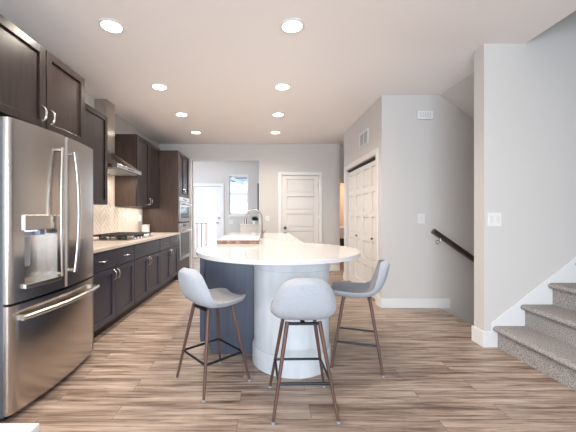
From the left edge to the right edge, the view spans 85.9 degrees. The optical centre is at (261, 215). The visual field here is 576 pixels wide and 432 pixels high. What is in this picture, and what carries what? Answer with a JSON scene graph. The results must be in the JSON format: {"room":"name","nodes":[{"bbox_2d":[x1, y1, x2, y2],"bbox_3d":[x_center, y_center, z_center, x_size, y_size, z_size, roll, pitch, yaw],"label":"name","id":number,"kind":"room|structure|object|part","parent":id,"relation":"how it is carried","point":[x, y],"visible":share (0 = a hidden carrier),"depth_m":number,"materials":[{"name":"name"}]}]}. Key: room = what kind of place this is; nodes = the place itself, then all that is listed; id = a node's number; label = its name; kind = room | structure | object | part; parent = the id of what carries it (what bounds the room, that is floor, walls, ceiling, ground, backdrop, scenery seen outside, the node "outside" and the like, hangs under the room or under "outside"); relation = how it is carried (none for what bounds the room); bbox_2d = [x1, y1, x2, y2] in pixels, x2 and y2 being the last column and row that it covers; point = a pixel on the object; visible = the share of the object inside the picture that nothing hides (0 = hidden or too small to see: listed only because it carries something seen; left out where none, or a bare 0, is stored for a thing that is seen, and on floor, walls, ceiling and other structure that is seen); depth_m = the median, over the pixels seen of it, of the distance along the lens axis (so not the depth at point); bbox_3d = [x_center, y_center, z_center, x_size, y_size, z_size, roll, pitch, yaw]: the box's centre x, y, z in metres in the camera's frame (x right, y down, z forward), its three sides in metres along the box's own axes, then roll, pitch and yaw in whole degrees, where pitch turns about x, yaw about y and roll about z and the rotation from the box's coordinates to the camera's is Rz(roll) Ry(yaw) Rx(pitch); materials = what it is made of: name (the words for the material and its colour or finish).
{"room":"kitchen","nodes":[
{"label":"kitchen","id":0,"kind":"room"},
{"bbox_2d":[85,93,158,238],"bbox_3d":[-2.351,-0.193,1.795,0.130,2.825,10.390,0,0,0],"label":"wall","id":1,"kind":"structure","parent":0,"point":[108,218],"depth_m":4.84,"materials":[{"name":"beige tile"}]},
{"bbox_2d":[0,14,84,144],"bbox_3d":[-1.939,-0.949,2.312,0.712,0.613,1.023,0,0,0],"label":"upper cabinet","id":2,"kind":"object","parent":1,"relation":"attached to","point":[37,88],"visible":0.89,"depth_m":2.23,"materials":[{"name":"brown wood"}]},
{"bbox_3d":[-1.630,-0.949,2.058,0.020,0.606,0.503,0,0,0],"label":"door","id":3,"kind":"part","parent":2,"relation":"part of","materials":[{"name":"brown wood"}]},
{"bbox_3d":[-1.603,-0.755,2.270,0.040,0.119,0.018,0,0,0],"label":"handle","id":4,"kind":"part","parent":2,"relation":"part of","materials":[{"name":"silver metal"}]},
{"bbox_3d":[-1.603,-0.755,2.360,0.040,0.119,0.018,0,0,0],"label":"handle","id":5,"kind":"part","parent":2,"relation":"part of","materials":[{"name":"silver metal"}]},
{"bbox_3d":[-1.630,-0.949,2.570,0.020,0.606,0.498,0,0,0],"label":"door","id":6,"kind":"part","parent":2,"relation":"part of","materials":[{"name":"brown wood"}]},
{"bbox_2d":[85,103,107,204],"bbox_3d":[-2.115,-0.691,3.349,0.360,1.102,1.036,0,0,0],"label":"upper cabinet","id":7,"kind":"object","parent":1,"relation":"attached to","point":[96,123],"visible":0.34,"depth_m":3.68,"materials":[{"name":"brown wood"}]},
{"bbox_2d":[94,99,140,175],"bbox_3d":[-2.064,-1.107,4.310,0.461,0.993,0.780,0,0,0],"label":"range hood","id":8,"kind":"object","parent":1,"relation":"attached to","point":[117,166],"visible":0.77,"depth_m":4.28,"materials":[{"name":"metal"}]},
{"bbox_2d":[115,134,159,207],"bbox_3d":[-2.101,-0.714,5.338,0.388,1.123,1.093,0,0,0],"label":"upper cabinet","id":9,"kind":"object","parent":1,"relation":"attached to","point":[143,190],"visible":0.98,"depth_m":4.85,"materials":[{"name":"brown wood"}]},
{"bbox_3d":[-2.131,-0.714,4.796,0.329,1.123,0.010,0,0,0],"label":"panel","id":10,"kind":"part","parent":9,"relation":"part of","materials":[{"name":"brown wood"}]},
{"bbox_3d":[-1.955,-0.714,5.062,0.020,1.116,0.533,0,0,0],"label":"door","id":11,"kind":"part","parent":9,"relation":"part of","materials":[{"name":"brown wood"}]},
{"bbox_3d":[-1.955,-0.714,5.610,0.020,1.116,0.538,0,0,0],"label":"door","id":12,"kind":"part","parent":9,"relation":"part of","materials":[{"name":"brown wood"}]},
{"bbox_2d":[193,161,258,235],"bbox_3d":[-1.550,-0.193,9.120,3.300,2.825,0.140,0,0,0],"label":"wall","id":13,"kind":"structure","parent":0,"point":[203,171],"depth_m":9.05,"materials":[{"name":"grey paint"}]},
{"bbox_2d":[193,187,220,256],"bbox_3d":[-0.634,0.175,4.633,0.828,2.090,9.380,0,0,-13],"label":"door","id":14,"kind":"structure","parent":13,"relation":"in","point":[206,200],"depth_m":9.10,"materials":[{"name":"white wood"}]},
{"bbox_3d":[-1.667,0.110,9.103,0.615,1.680,0.006,0,0,0],"label":"glass pane","id":15,"kind":"part","parent":14,"relation":"part of","materials":[{"name":"white"}]},
{"bbox_2d":[193,183,223,236],"bbox_3d":[-1.625,0.130,9.040,1.010,2.180,0.017,0,0,0],"label":"trim","id":16,"kind":"structure","parent":13,"relation":"attached to","point":[194,184],"depth_m":9.03,"materials":[{"name":"white wood"}]},
{"bbox_2d":[228,174,248,216],"bbox_3d":[-0.682,-0.600,9.085,0.605,1.240,0.110,0,0,0],"label":"window","id":17,"kind":"structure","parent":13,"relation":"in","point":[238,183],"depth_m":9.12,"materials":[{"name":"white"}]},
{"bbox_3d":[-0.682,-0.615,9.118,0.485,1.050,0.004,0,0,0],"label":"pane","id":18,"kind":"part","parent":17,"relation":"part of","materials":[{"name":"clear glass"}]},
{"bbox_2d":[159,144,339,268],"bbox_3d":[-0.280,-0.193,6.930,4.033,2.825,0.120,0,0,0],"label":"wall","id":19,"kind":"structure","parent":0,"point":[273,159],"depth_m":6.87,"materials":[{"name":"grey paint"}]},
{"bbox_2d":[191,159,191,268],"bbox_3d":[-0.824,-0.025,6.867,1.533,2.490,0.005,0,0,0],"label":"trim","id":20,"kind":"structure","parent":19,"relation":"attached to","point":[191,159],"depth_m":6.86,"materials":[{"name":"white wood"}]},
{"bbox_2d":[281,175,318,243],"bbox_3d":[0.850,0.145,6.899,0.878,2.149,0.179,0,0,0],"label":"door","id":21,"kind":"structure","parent":19,"relation":"in","point":[299,193],"depth_m":6.89,"materials":[{"name":"white wood"}]},
{"bbox_2d":[278,172,321,243],"bbox_3d":[0.850,0.117,6.861,0.980,2.205,0.017,0,0,0],"label":"trim","id":22,"kind":"structure","parent":19,"relation":"attached to","point":[279,173],"depth_m":6.85,"materials":[{"name":"white wood"}]},
{"bbox_2d":[329,265,339,270],"bbox_3d":[0.838,1.157,6.862,1.799,0.125,0.013,0,0,0],"label":"baseboard","id":23,"kind":"structure","parent":19,"relation":"attached to","point":[332,267],"depth_m":6.86,"materials":[{"name":"white wood"}]},
{"bbox_2d":[0,0,575,144],"bbox_3d":[1.000,-1.755,3.300,10.000,0.300,13.400,0,0,0],"label":"ceiling","id":24,"kind":"structure","parent":0,"point":[220,62],"depth_m":3.02,"materials":[{"name":"white paint"}]},
{"bbox_2d":[98,18,124,33],"bbox_3d":[-1.270,-1.600,2.600,0.208,0.008,0.208,0,0,0],"label":"recessed light","id":25,"kind":"object","parent":24,"relation":"in","point":[109,25],"visible":1,"depth_m":2.59,"materials":[{"name":"white plastic"}]},
{"bbox_2d":[151,83,167,89],"bbox_3d":[-1.270,-1.600,3.820,0.208,0.008,0.208,0,0,0],"label":"recessed light","id":26,"kind":"object","parent":24,"relation":"in","point":[158,86],"visible":1,"depth_m":3.80,"materials":[{"name":"white plastic"}]},
{"bbox_2d":[175,112,187,116],"bbox_3d":[-1.270,-1.600,4.860,0.208,0.008,0.208,0,0,0],"label":"recessed light","id":27,"kind":"object","parent":24,"relation":"in","point":[181,114],"visible":1,"depth_m":4.85,"materials":[{"name":"white plastic"}]},
{"bbox_2d":[272,112,284,116],"bbox_3d":[0.255,-1.600,4.860,0.208,0.008,0.208,0,0,0],"label":"recessed light","id":28,"kind":"object","parent":24,"relation":"in","point":[276,114],"visible":1,"depth_m":4.85,"materials":[{"name":"white plastic"}]},
{"bbox_2d":[274,83,290,89],"bbox_3d":[0.255,-1.600,3.820,0.208,0.008,0.208,0,0,0],"label":"recessed light","id":29,"kind":"object","parent":24,"relation":"in","point":[281,86],"visible":1,"depth_m":3.80,"materials":[{"name":"white"}]},
{"bbox_2d":[280,18,304,33],"bbox_3d":[0.255,-1.600,2.600,0.208,0.008,0.208,0,0,0],"label":"recessed light","id":30,"kind":"object","parent":24,"relation":"in","point":[292,25],"visible":1,"depth_m":2.59,"materials":[{"name":"white plastic"}]},
{"bbox_2d":[0,257,575,431],"bbox_3d":[0.300,1.345,2.900,12.600,0.250,12.600,0,0,0],"label":"floor","id":31,"kind":"structure","parent":0,"point":[437,379],"depth_m":2.22,"materials":[{"name":"brown wood"}]},
{"bbox_2d":[0,423,38,431],"bbox_3d":[-1.183,0.989,0.840,0.735,0.462,0.580,0,0,0],"label":"countertop","id":32,"kind":"structure","parent":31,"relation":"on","point":[4,427],"depth_m":1.11,"materials":[{"name":"white"}]},
{"bbox_2d":[0,116,99,420],"bbox_3d":[-1.814,0.315,2.259,0.912,1.810,0.912,0,0,0],"label":"refrigerator","id":33,"kind":"object","parent":31,"relation":"on","point":[47,287],"visible":1,"depth_m":2.03,"materials":[{"name":"grey metal"}]},
{"bbox_3d":[-1.476,-0.031,2.029,0.079,1.102,0.452,0,0,0],"label":"door","id":34,"kind":"part","parent":33,"relation":"part of","materials":[{"name":"metal"}]},
{"bbox_3d":[-1.439,0.041,2.032,0.025,0.097,0.297,0,0,6],"label":"dispenser panel","id":35,"kind":"part","parent":33,"relation":"part of","materials":[{"name":"metal"}]},
{"bbox_3d":[-1.476,0.855,2.259,0.079,0.640,0.912,0,0,0],"label":"freezer drawer","id":36,"kind":"part","parent":33,"relation":"part of","materials":[{"name":"metal"}]},
{"bbox_3d":[-1.409,-0.030,2.160,0.058,0.905,0.067,0,0,0],"label":"handle","id":37,"kind":"part","parent":33,"relation":"part of","materials":[{"name":"silver metal"}]},
{"bbox_3d":[-1.408,-0.030,2.333,0.058,0.905,0.067,0,0,0],"label":"handle","id":38,"kind":"part","parent":33,"relation":"part of","materials":[{"name":"silver metal"}]},
{"bbox_3d":[-1.476,-0.031,2.489,0.079,1.102,0.452,0,0,0],"label":"door","id":39,"kind":"part","parent":33,"relation":"part of","materials":[{"name":"metal"}]},
{"bbox_2d":[91,245,133,338],"bbox_3d":[-1.922,0.786,3.335,0.725,0.868,1.068,0,0,0],"label":"base cabinet","id":40,"kind":"object","parent":31,"relation":"on","point":[113,269],"visible":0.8,"depth_m":3.30,"materials":[{"name":"black wood"}]},
{"bbox_3d":[-1.610,0.833,3.082,0.020,0.550,0.546,0,0,0],"label":"door","id":41,"kind":"part","parent":40,"relation":"part of","materials":[{"name":"wood"}]},
{"bbox_3d":[-1.610,0.454,3.082,0.020,0.184,0.546,0,0,0],"label":"drawer","id":42,"kind":"part","parent":40,"relation":"part of","materials":[{"name":"wood"}]},
{"bbox_3d":[-1.610,0.454,3.613,0.020,0.184,0.496,0,0,0],"label":"drawer","id":43,"kind":"part","parent":40,"relation":"part of","materials":[{"name":"wood"}]},
{"bbox_3d":[-1.610,0.833,3.613,0.020,0.550,0.496,0,0,0],"label":"door","id":44,"kind":"part","parent":40,"relation":"part of","materials":[{"name":"wood"}]},
{"bbox_2d":[93,232,179,252],"bbox_3d":[-1.928,0.333,4.333,0.712,0.035,3.106,0,0,0],"label":"countertop","id":45,"kind":"structure","parent":40,"relation":"on","point":[98,246],"depth_m":3.71,"materials":[{"name":"beige stone"}]},
{"bbox_2d":[93,232,153,240],"bbox_3d":[-1.940,0.280,4.315,0.540,0.068,0.890,0,0,0],"label":"gas cooktop","id":46,"kind":"object","parent":45,"relation":"in","point":[116,236],"visible":0.97,"depth_m":4.11,"materials":[{"name":"metal"}]},
{"bbox_2d":[142,224,149,231],"bbox_3d":[-2.170,0.237,5.745,0.116,0.154,0.116,0,0,0],"label":"canister","id":47,"kind":"object","parent":45,"relation":"on","point":[145,228],"visible":0.78,"depth_m":5.69,"materials":[{"name":"white ceramic"}]},
{"bbox_2d":[129,239,159,312],"bbox_3d":[-1.923,0.786,4.350,0.722,0.868,0.958,0,0,0],"label":"base cabinet","id":48,"kind":"object","parent":31,"relation":"on","point":[146,260],"visible":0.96,"depth_m":4.27,"materials":[{"name":"black wood"}]},
{"bbox_3d":[-1.610,0.833,4.107,0.020,0.550,0.456,0,0,0],"label":"door","id":49,"kind":"part","parent":48,"relation":"part of","materials":[{"name":"wood"}]},
{"bbox_3d":[-1.610,0.454,4.350,0.020,0.184,0.942,0,0,0],"label":"false drawer","id":50,"kind":"part","parent":48,"relation":"part of","materials":[{"name":"wood"}]},
{"bbox_3d":[-1.610,0.833,4.583,0.020,0.550,0.476,0,0,0],"label":"door","id":51,"kind":"part","parent":48,"relation":"part of","materials":[{"name":"wood"}]},
{"bbox_2d":[143,150,188,279],"bbox_3d":[-1.922,-0.018,6.325,0.725,2.475,0.870,0,0,0],"label":"tall cabinet","id":52,"kind":"object","parent":31,"relation":"on","point":[174,166],"visible":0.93,"depth_m":5.89,"materials":[{"name":"brown wood"}]},
{"bbox_3d":[-1.610,-0.818,6.117,0.020,0.855,0.411,0,0,0],"label":"door","id":53,"kind":"part","parent":52,"relation":"part of","materials":[{"name":"brown wood"}]},
{"bbox_3d":[-1.610,0.998,6.325,0.020,0.225,0.826,0,0,0],"label":"drawer","id":54,"kind":"part","parent":52,"relation":"part of","materials":[{"name":"wood"}]},
{"bbox_2d":[179,196,190,221],"bbox_3d":[-1.860,-0.133,6.325,0.681,0.490,0.822,0,0,0],"label":"microwave","id":55,"kind":"object","parent":52,"relation":"in","point":[184,205],"visible":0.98,"depth_m":6.23,"materials":[{"name":"metal"}]},
{"bbox_3d":[-1.595,-0.333,6.325,0.019,0.090,0.822,0,0,0],"label":"control panel","id":56,"kind":"part","parent":55,"relation":"part of","materials":[{"name":"metal"}]},
{"bbox_2d":[179,222,191,260],"bbox_3d":[-1.860,0.505,6.325,0.681,0.734,0.822,0,0,0],"label":"wall oven","id":57,"kind":"object","parent":52,"relation":"in","point":[184,229],"visible":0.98,"depth_m":6.25,"materials":[{"name":"metal"}]},
{"bbox_3d":[-1.595,0.188,6.325,0.019,0.100,0.822,0,0,0],"label":"control panel","id":58,"kind":"part","parent":57,"relation":"part of","materials":[{"name":"metal"}]},
{"bbox_3d":[-1.610,-0.818,6.532,0.020,0.855,0.411,0,0,0],"label":"door","id":59,"kind":"part","parent":52,"relation":"part of","materials":[{"name":"brown wood"}]},
{"bbox_2d":[155,235,177,293],"bbox_3d":[-1.922,0.786,5.357,0.725,0.868,1.053,0,0,0],"label":"base cabinet","id":60,"kind":"object","parent":31,"relation":"on","point":[168,251],"visible":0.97,"depth_m":5.32,"materials":[{"name":"black wood"}]},
{"bbox_3d":[-1.610,0.833,5.107,0.020,0.550,0.536,0,0,0],"label":"door","id":61,"kind":"part","parent":60,"relation":"part of","materials":[{"name":"wood"}]},
{"bbox_3d":[-1.610,0.454,5.107,0.020,0.184,0.536,0,0,0],"label":"drawer","id":62,"kind":"part","parent":60,"relation":"part of","materials":[{"name":"wood"}]},
{"bbox_3d":[-1.610,0.454,5.630,0.020,0.184,0.492,0,0,0],"label":"drawer","id":63,"kind":"part","parent":60,"relation":"part of","materials":[{"name":"wood"}]},
{"bbox_3d":[-1.610,0.833,5.630,0.020,0.550,0.492,0,0,0],"label":"door","id":64,"kind":"part","parent":60,"relation":"part of","materials":[{"name":"wood"}]},
{"bbox_2d":[175,267,250,402],"bbox_3d":[-0.384,0.790,2.279,0.467,0.862,0.409,0,0,-42],"label":"counter stool","id":65,"kind":"object","parent":31,"relation":"on","point":[192,284],"visible":1,"depth_m":2.17,"materials":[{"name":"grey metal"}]},
{"bbox_3d":[-0.570,0.931,2.308,0.152,0.559,0.026,0,0,4],"label":"leg","id":66,"kind":"part","parent":65,"relation":"part of","materials":[{"name":"brown wood"}]},
{"bbox_3d":[-0.377,0.931,2.091,0.026,0.559,0.152,0,0,3],"label":"leg","id":67,"kind":"part","parent":65,"relation":"part of","materials":[{"name":"brown wood"}]},
{"bbox_3d":[-0.366,0.666,2.295,0.220,0.012,0.210,0,0,-42],"label":"seat mount","id":68,"kind":"part","parent":65,"relation":"part of","materials":[{"name":"black metal"}]},
{"bbox_3d":[-0.355,0.931,2.499,0.026,0.559,0.152,0,0,3],"label":"leg","id":69,"kind":"part","parent":65,"relation":"part of","materials":[{"name":"brown wood"}]},
{"bbox_3d":[-0.162,0.931,2.282,0.152,0.559,0.026,0,0,4],"label":"leg","id":70,"kind":"part","parent":65,"relation":"part of","materials":[{"name":"brown wood"}]},
{"bbox_2d":[240,224,258,232],"bbox_3d":[-0.328,0.720,8.245,0.495,1.000,0.530,0,0,0],"label":"storage cabinet","id":71,"kind":"object","parent":31,"relation":"on","point":[244,228],"visible":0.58,"depth_m":8.00,"materials":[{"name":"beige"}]},
{"bbox_2d":[252,217,258,223],"bbox_3d":[-0.179,0.098,8.204,0.270,0.242,0.302,0,0,0],"label":"potted plant","id":72,"kind":"object","parent":71,"relation":"on","point":[254,219],"visible":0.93,"depth_m":8.15,"materials":[{"name":"green plant"}]},
{"bbox_2d":[200,258,330,378],"bbox_3d":[-0.011,0.786,4.029,1.184,0.868,3.441,0,0,0],"label":"kitchen island","id":73,"kind":"object","parent":31,"relation":"on","point":[258,327],"visible":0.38,"depth_m":2.46,"materials":[{"name":"paint"}]},
{"bbox_3d":[-0.524,0.728,2.714,0.038,0.754,0.012,0,0,0],"label":"corner post","id":74,"kind":"part","parent":73,"relation":"part of","materials":[{"name":"wood"}]},
{"bbox_3d":[-0.300,0.786,2.730,0.481,0.868,0.019,0,0,0],"label":"panel","id":75,"kind":"part","parent":73,"relation":"part of","materials":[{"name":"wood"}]},
{"bbox_2d":[196,233,360,264],"bbox_3d":[0.148,0.416,4.002,1.514,0.207,3.637,0,0,0],"label":"island countertop","id":76,"kind":"structure","parent":73,"relation":"on","point":[274,248],"depth_m":2.66,"materials":[{"name":"white stone"}]},
{"bbox_2d":[217,236,259,243],"bbox_3d":[-0.271,0.291,3.836,0.477,0.046,0.733,0,0,0],"label":"cutting board","id":77,"kind":"object","parent":76,"relation":"on","point":[225,239],"visible":1,"depth_m":3.47,"materials":[{"name":"beige"}]},
{"bbox_2d":[244,209,265,237],"bbox_3d":[-0.093,0.103,4.518,0.332,0.423,0.109,0,0,14],"label":"faucet","id":78,"kind":"object","parent":76,"relation":"on","point":[249,211],"visible":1,"depth_m":4.51,"materials":[{"name":"silver metal"}]},
{"bbox_3d":[-0.119,0.103,4.520,0.265,0.422,0.027,0,0,0],"label":"spout","id":79,"kind":"part","parent":78,"relation":"part of","materials":[{"name":"silver metal"}]},
{"bbox_2d":[268,278,339,424],"bbox_3d":[0.255,0.790,1.981,0.409,0.862,0.467,0,0,-1],"label":"counter stool","id":80,"kind":"object","parent":31,"relation":"on","point":[301,299],"visible":1,"depth_m":1.82,"materials":[{"name":"grey fabric"}]},
{"bbox_3d":[0.106,0.931,2.146,0.152,0.559,0.026,0,0,43],"label":"leg","id":81,"kind":"part","parent":80,"relation":"part of","materials":[{"name":"brown wood"}]},
{"bbox_3d":[0.112,0.931,1.858,0.026,0.559,0.152,0,0,45],"label":"leg","id":82,"kind":"part","parent":80,"relation":"part of","materials":[{"name":"brown wood"}]},
{"bbox_3d":[0.254,0.666,2.005,0.210,0.012,0.220,0,0,-1],"label":"seat mount","id":83,"kind":"part","parent":80,"relation":"part of","materials":[{"name":"black metal"}]},
{"bbox_3d":[0.396,0.931,2.152,0.026,0.559,0.152,0,0,45],"label":"leg","id":84,"kind":"part","parent":80,"relation":"part of","materials":[{"name":"brown wood"}]},
{"bbox_3d":[0.402,0.931,1.864,0.152,0.559,0.026,0,0,43],"label":"leg","id":85,"kind":"part","parent":80,"relation":"part of","materials":[{"name":"brown wood"}]},
{"bbox_2d":[340,227,343,245],"bbox_3d":[2.300,0.755,8.350,0.500,0.930,0.300,0,0,0],"label":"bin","id":86,"kind":"object","parent":31,"relation":"on","point":[341,228],"visible":0.02,"depth_m":8.20,"materials":[{"name":"white"}]},
{"bbox_2d":[330,260,389,377],"bbox_3d":[0.813,0.790,2.568,0.467,0.862,0.409,0,0,17],"label":"counter stool","id":87,"kind":"object","parent":31,"relation":"on","point":[371,288],"visible":0.91,"depth_m":2.45,"materials":[{"name":"grey fabric"}]},
{"bbox_3d":[0.610,0.931,2.478,0.152,0.559,0.026,0,0,-29],"label":"leg","id":88,"kind":"part","parent":87,"relation":"part of","materials":[{"name":"brown wood"}]},
{"bbox_3d":[0.885,0.931,2.394,0.026,0.559,0.152,0,0,-27],"label":"leg","id":89,"kind":"part","parent":87,"relation":"part of","materials":[{"name":"brown wood"}]},
{"bbox_2d":[493,263,575,390],"bbox_3d":[3.893,-0.080,2.328,3.504,2.600,1.056,0,0,0],"label":"carpeted staircase","id":90,"kind":"structure","parent":31,"relation":"on","point":[546,342],"depth_m":2.56,"materials":[{"name":"carpet"}]},
{"bbox_2d":[340,183,343,226],"bbox_3d":[1.800,-0.193,7.335,3.200,2.825,2.730,0,0,0],"label":"wall","id":91,"kind":"structure","parent":0,"point":[341,184],"depth_m":8.60,"materials":[{"name":"beige paint"}]},
{"bbox_2d":[340,145,343,182],"bbox_3d":[2.568,-0.193,7.060,1.663,2.825,0.120,0,0,0],"label":"wall","id":92,"kind":"structure","parent":0,"point":[341,146],"depth_m":7.00,"materials":[{"name":"grey paint"}]},
{"bbox_2d":[344,95,390,298],"bbox_3d":[1.649,-0.193,5.027,0.120,2.825,1.885,0,0,0],"label":"wall","id":93,"kind":"structure","parent":0,"point":[377,117],"depth_m":4.13,"materials":[{"name":"grey paint"}]},
{"bbox_2d":[344,148,377,304],"bbox_3d":[1.579,0.145,5.050,0.017,2.150,1.710,0,0,0],"label":"trim","id":94,"kind":"structure","parent":93,"relation":"attached to","point":[374,152],"depth_m":4.26,"materials":[{"name":"white wood"}]},
{"bbox_2d":[348,157,374,298],"bbox_3d":[1.647,0.175,5.050,0.085,2.059,1.558,0,0,0],"label":"door","id":95,"kind":"structure","parent":93,"relation":"in","point":[362,176],"depth_m":5.01,"materials":[{"name":"white wood"}]},
{"bbox_2d":[343,272,381,307],"bbox_3d":[1.581,1.157,5.028,0.013,0.125,1.914,0,0,0],"label":"baseboard","id":96,"kind":"structure","parent":93,"relation":"attached to","point":[379,298],"depth_m":4.13,"materials":[{"name":"white wood"}]},
{"bbox_2d":[359,128,368,148],"bbox_3d":[1.582,-1.200,4.790,0.014,0.230,0.400,0,0,0],"label":"air vent","id":97,"kind":"object","parent":93,"relation":"in","point":[364,136],"visible":1,"depth_m":4.74,"materials":[{"name":"white metal"}]},
{"bbox_2d":[391,95,473,325],"bbox_3d":[3.854,1.107,4.145,4.291,5.425,0.120,0,0,0],"label":"wall","id":98,"kind":"structure","parent":0,"point":[432,161],"depth_m":4.08,"materials":[{"name":"grey paint"}]},
{"bbox_2d":[382,299,449,307],"bbox_3d":[2.039,1.157,4.077,0.901,0.125,0.013,0,0,0],"label":"baseboard","id":99,"kind":"structure","parent":98,"relation":"attached to","point":[386,303],"depth_m":4.07,"materials":[{"name":"white wood"}]},
{"bbox_2d":[418,214,424,223],"bbox_3d":[2.110,0.035,4.079,0.090,0.130,0.010,0,0,0],"label":"light switch","id":100,"kind":"object","parent":98,"relation":"attached to","point":[421,217],"visible":1,"depth_m":4.08,"materials":[{"name":"white plastic"}]},
{"bbox_2d":[417,111,432,119],"bbox_3d":[2.148,-1.329,4.064,0.204,0.107,0.041,0,0,0],"label":"door chime","id":101,"kind":"object","parent":98,"relation":"attached to","point":[421,115],"visible":1,"depth_m":4.04,"materials":[{"name":"white plastic"}]},
{"bbox_2d":[431,229,473,261],"bbox_3d":[3.290,0.938,4.025,2.162,1.538,0.118,0,0,0],"label":"handrail","id":102,"kind":"object","parent":98,"relation":"attached to","point":[435,232],"visible":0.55,"depth_m":3.97,"materials":[{"name":"brown wood"}]},
{"bbox_2d":[441,72,473,119],"bbox_3d":[4.180,-0.372,3.545,3.640,3.066,1.081,0,0,0],"label":"ceiling","id":103,"kind":"structure","parent":0,"point":[460,95],"depth_m":3.87,"materials":[{"name":"grey paint"}]},
{"bbox_2d":[474,11,575,330],"bbox_3d":[4.334,-0.130,2.937,4.532,7.900,0.135,0,0,0],"label":"wall","id":104,"kind":"structure","parent":0,"point":[525,94],"depth_m":2.87,"materials":[{"name":"grey paint"}]},
{"bbox_2d":[472,325,491,347],"bbox_3d":[2.094,1.145,2.936,0.083,0.150,0.166,0,0,0],"label":"baseboard","id":105,"kind":"structure","parent":104,"relation":"attached to","point":[482,338],"depth_m":2.87,"materials":[{"name":"white"}]},
{"bbox_2d":[488,213,500,225],"bbox_3d":[2.163,0.032,2.863,0.125,0.125,0.010,0,0,0],"label":"light switch","id":106,"kind":"object","parent":104,"relation":"attached to","point":[494,219],"visible":1,"depth_m":2.86,"materials":[{"name":"white plastic"}]},
{"bbox_2d":[491,257,575,346],"bbox_3d":[3.430,0.088,2.862,2.600,2.263,0.011,0,0,0],"label":"trim","id":107,"kind":"structure","parent":104,"relation":"attached to","point":[542,294],"depth_m":2.86,"materials":[{"name":"white wood"}]},
{"bbox_3d":[-0.019,-0.193,8.020,0.097,2.825,2.060,0,0,0],"label":"wall","id":108,"kind":"structure","parent":0,"visible":0},
{"bbox_2d":[257,183,258,209],"bbox_3d":[-0.087,-0.420,7.450,0.039,0.680,0.600,0,0,0],"label":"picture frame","id":109,"kind":"object","parent":108,"relation":"attached to","point":[257,183],"visible":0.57,"depth_m":7.15,"materials":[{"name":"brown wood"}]}
]}

